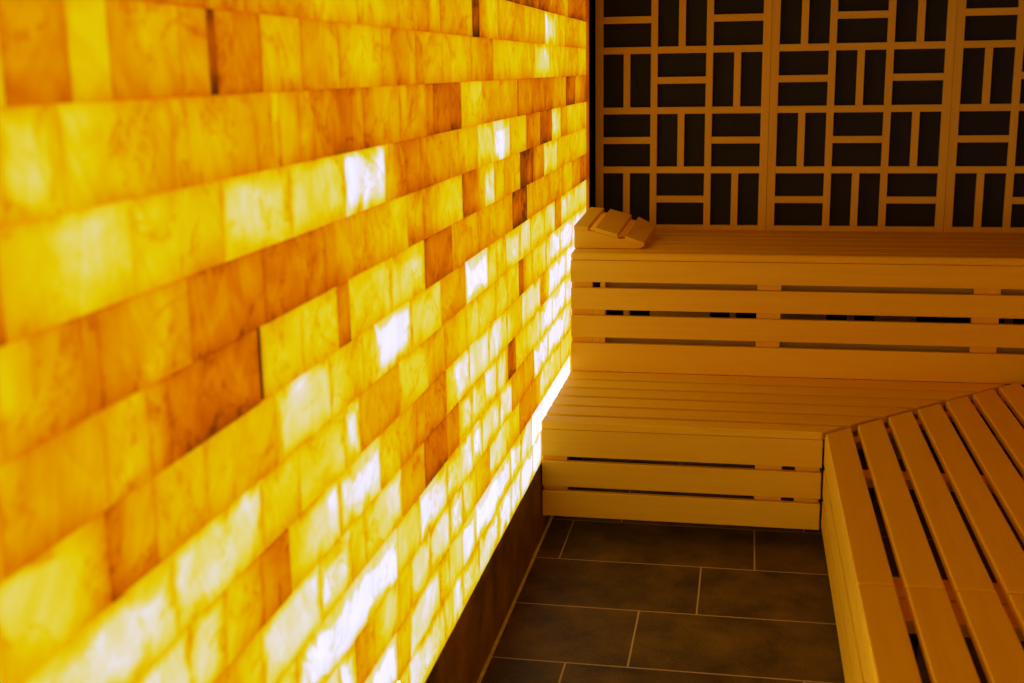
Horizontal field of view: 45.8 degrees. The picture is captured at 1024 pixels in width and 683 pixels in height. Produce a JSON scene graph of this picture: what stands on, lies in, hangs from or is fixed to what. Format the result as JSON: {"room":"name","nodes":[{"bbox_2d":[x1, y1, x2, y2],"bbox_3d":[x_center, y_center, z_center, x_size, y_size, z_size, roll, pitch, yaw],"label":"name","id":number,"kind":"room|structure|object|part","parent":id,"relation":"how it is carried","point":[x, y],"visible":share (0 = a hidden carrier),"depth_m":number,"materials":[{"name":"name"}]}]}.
{"room":"sauna","nodes":[
{"label":"sauna","id":0,"kind":"room"},
{"bbox_2d":[0,0,585,682],"bbox_3d":[-0.291,-0.171,2.314,0.101,1.984,5.922,2,13,11],"label":"wall","id":1,"kind":"structure","parent":0,"point":[285,286],"depth_m":1.76,"materials":[{"name":"yellow"}]},
{"bbox_2d":[425,457,569,682],"bbox_3d":[-0.249,0.903,2.692,0.100,0.275,6.193,2,13,11],"label":"baseboard","id":2,"kind":"structure","parent":1,"relation":"attached to","point":[463,657],"depth_m":3.43,"materials":[{"name":"wood"}]},
{"bbox_2d":[477,516,553,682],"bbox_3d":[-0.199,1.041,2.682,0.008,0.007,6.133,2,13,11],"label":"trim","id":3,"kind":"structure","parent":1,"relation":"attached to","point":[485,667],"depth_m":3.70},
{"bbox_2d":[586,0,589,229],"bbox_3d":[0.284,-0.816,5.157,0.092,1.983,0.019,2,13,11],"label":"trim","id":4,"kind":"structure","parent":1,"relation":"attached to","point":[587,1],"depth_m":5.11,"materials":[{"name":"brown wood"}]},
{"bbox_2d":[589,0,592,206],"bbox_3d":[0.301,-0.846,5.286,0.076,1.983,0.246,2,13,11],"label":"trim","id":5,"kind":"structure","parent":1,"relation":"attached to","point":[590,1],"depth_m":5.29,"materials":[{"name":"brown wood"}]},
{"bbox_2d":[481,432,1023,682],"bbox_3d":[0.920,1.083,2.544,2.460,0.050,6.273,2,13,11],"label":"floor","id":6,"kind":"structure","parent":0,"point":[600,600],"depth_m":3.71,"materials":[{"name":"tile"}]},
{"bbox_2d":[542,371,1005,529],"bbox_3d":[0.977,0.425,4.385,1.641,0.428,0.720,2,13,11],"label":"bench","id":7,"kind":"object","parent":6,"relation":"on","point":[769,424],"visible":0.91,"depth_m":4.14,"materials":[{"name":"brown wood"}]},
{"bbox_3d":[0.252,0.384,4.818,0.040,0.342,0.040,2,13,11],"label":"leg","id":8,"kind":"part","parent":7,"relation":"part of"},
{"bbox_2d":[571,230,1023,458],"bbox_3d":[1.409,0.045,4.963,2.252,0.904,0.717,2,13,11],"label":"bench","id":9,"kind":"object","parent":6,"relation":"on","point":[791,280],"visible":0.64,"depth_m":4.64,"materials":[{"name":"brown wood"}]},
{"bbox_2d":[574,207,655,248],"bbox_3d":[0.427,-0.469,4.965,0.301,0.125,0.350,2,13,11],"label":"headrest cover","id":10,"kind":"object","parent":9,"relation":"on","point":[606,230],"visible":1,"depth_m":4.85,"materials":[{"name":"brown wood"}]},
{"bbox_3d":[0.385,-0.409,4.816,0.274,0.075,0.022,2,13,11],"label":"panel","id":11,"kind":"part","parent":10,"relation":"part of","materials":[{"name":"brown wood"}]},
{"bbox_3d":[0.466,-0.496,5.120,0.274,0.108,0.022,2,13,11],"label":"panel","id":12,"kind":"part","parent":10,"relation":"part of","materials":[{"name":"brown wood"}]},
{"bbox_3d":[0.489,0.045,5.167,0.025,0.844,0.025,2,13,11],"label":"post","id":13,"kind":"part","parent":9,"relation":"part of","materials":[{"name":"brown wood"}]},
{"bbox_3d":[0.708,0.051,5.125,0.250,0.844,0.025,2,13,11],"label":"post","id":14,"kind":"part","parent":9,"relation":"part of","materials":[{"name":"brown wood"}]},
{"bbox_3d":[0.923,0.057,5.084,0.025,0.844,0.025,2,13,11],"label":"post","id":15,"kind":"part","parent":9,"relation":"part of","materials":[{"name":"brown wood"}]},
{"bbox_3d":[1.202,0.064,5.031,0.185,0.844,0.025,2,13,11],"label":"post","id":16,"kind":"part","parent":9,"relation":"part of","materials":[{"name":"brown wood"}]},
{"bbox_3d":[1.372,0.038,4.667,2.023,0.087,0.029,2,13,11],"label":"rail","id":17,"kind":"part","parent":9,"relation":"part of","materials":[{"name":"brown wood"}]},
{"bbox_3d":[1.368,-0.176,4.619,2.023,0.087,0.029,2,13,11],"label":"rail","id":18,"kind":"part","parent":9,"relation":"part of","materials":[{"name":"brown wood"}]},
{"bbox_3d":[1.388,0.069,4.995,0.028,0.844,0.025,2,13,11],"label":"post","id":19,"kind":"part","parent":9,"relation":"part of","materials":[{"name":"brown wood"}]},
{"bbox_3d":[1.561,0.073,4.962,0.160,0.844,0.025,2,13,11],"label":"post","id":20,"kind":"part","parent":9,"relation":"part of","materials":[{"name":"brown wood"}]},
{"bbox_3d":[1.988,0.085,4.881,0.030,0.844,0.025,2,13,11],"label":"post","id":21,"kind":"part","parent":9,"relation":"part of","materials":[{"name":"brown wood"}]},
{"bbox_2d":[821,382,1023,682],"bbox_3d":[1.347,0.568,3.682,0.755,0.445,1.940,2,13,11],"label":"slatted bench","id":22,"kind":"object","parent":6,"relation":"on","point":[855,553],"visible":0.82,"depth_m":3.33,"materials":[{"name":"brown wood"}]},
{"bbox_3d":[1.069,0.603,3.684,0.044,0.384,0.044,2,13,11],"label":"leg","id":23,"kind":"part","parent":22,"relation":"part of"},
{"bbox_2d":[853,585,1023,682],"bbox_3d":[1.050,0.910,2.176,0.755,0.445,1.192,2,13,11],"label":"slatted bench","id":24,"kind":"object","parent":6,"relation":"on","point":[888,628],"visible":1,"depth_m":2.54,"materials":[{"name":"brown wood"}]},
{"bbox_3d":[0.882,0.819,2.737,0.044,0.384,0.044,2,13,11],"label":"leg","id":25,"kind":"part","parent":24,"relation":"part of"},
{"bbox_2d":[593,0,1023,434],"bbox_3d":[1.486,-0.717,5.257,2.460,2.260,0.080,2,13,11],"label":"wall","id":26,"kind":"structure","parent":0,"point":[595,284],"depth_m":5.36,"materials":[{"name":"brown wood"}]},
{"bbox_2d":[595,0,771,230],"bbox_3d":[0.732,-1.131,5.225,0.745,1.314,0.034,2,13,11],"label":"lattice panel","id":27,"kind":"object","parent":26,"relation":"attached to","point":[682,87],"visible":0.9,"depth_m":5.25,"materials":[{"name":"brown wood"}]},
{"bbox_3d":[0.738,-0.752,5.304,0.677,0.029,0.021,2,13,11],"label":"rail","id":28,"kind":"part","parent":27,"relation":"part of","materials":[{"name":"brown wood"}]},
{"bbox_3d":[0.734,-1.002,5.248,0.677,0.029,0.021,2,13,11],"label":"rail","id":29,"kind":"part","parent":27,"relation":"part of","materials":[{"name":"brown wood"}]},
{"bbox_3d":[0.730,-1.251,5.192,0.677,0.029,0.021,2,13,11],"label":"rail","id":30,"kind":"part","parent":27,"relation":"part of","materials":[{"name":"brown wood"}]},
{"bbox_3d":[0.741,-0.503,5.360,0.677,0.029,0.021,2,13,11],"label":"rail","id":31,"kind":"part","parent":27,"relation":"part of","materials":[{"name":"brown wood"}]},
{"bbox_2d":[766,0,957,231],"bbox_3d":[1.461,-1.112,5.086,0.737,1.314,0.034,2,13,11],"label":"lattice panel","id":32,"kind":"object","parent":26,"relation":"attached to","point":[861,90],"visible":0.93,"depth_m":5.12,"materials":[{"name":"brown wood"}]},
{"bbox_3d":[1.470,-0.483,5.221,0.669,0.029,0.021,2,13,11],"label":"rail","id":33,"kind":"part","parent":32,"relation":"part of","materials":[{"name":"brown wood"}]},
{"bbox_3d":[1.466,-0.733,5.165,0.669,0.029,0.021,2,13,11],"label":"rail","id":34,"kind":"part","parent":32,"relation":"part of","materials":[{"name":"brown wood"}]},
{"bbox_3d":[1.462,-0.982,5.109,0.669,0.029,0.021,2,13,11],"label":"rail","id":35,"kind":"part","parent":32,"relation":"part of","materials":[{"name":"brown wood"}]},
{"bbox_3d":[1.458,-1.231,5.053,0.669,0.029,0.021,2,13,11],"label":"rail","id":36,"kind":"part","parent":32,"relation":"part of","materials":[{"name":"brown wood"}]},
{"bbox_2d":[943,0,1023,232],"bbox_3d":[2.187,-1.092,4.947,0.738,1.314,0.034,2,13,11],"label":"lattice panel","id":37,"kind":"object","parent":26,"relation":"attached to","point":[984,193],"visible":0.94,"depth_m":5.03,"materials":[{"name":"brown wood"}]},
{"bbox_3d":[2.196,-0.464,5.083,0.670,0.029,0.021,2,13,11],"label":"rail","id":38,"kind":"part","parent":37,"relation":"part of","materials":[{"name":"brown wood"}]},
{"bbox_3d":[2.192,-0.713,5.027,0.670,0.029,0.021,2,13,11],"label":"rail","id":39,"kind":"part","parent":37,"relation":"part of","materials":[{"name":"brown wood"}]},
{"bbox_3d":[2.184,-1.212,4.915,0.670,0.029,0.021,2,13,11],"label":"rail","id":40,"kind":"part","parent":37,"relation":"part of","materials":[{"name":"brown wood"}]},
{"bbox_3d":[2.188,-0.963,4.971,0.670,0.029,0.021,2,13,11],"label":"rail","id":41,"kind":"part","parent":37,"relation":"part of","materials":[{"name":"brown wood"}]}
]}

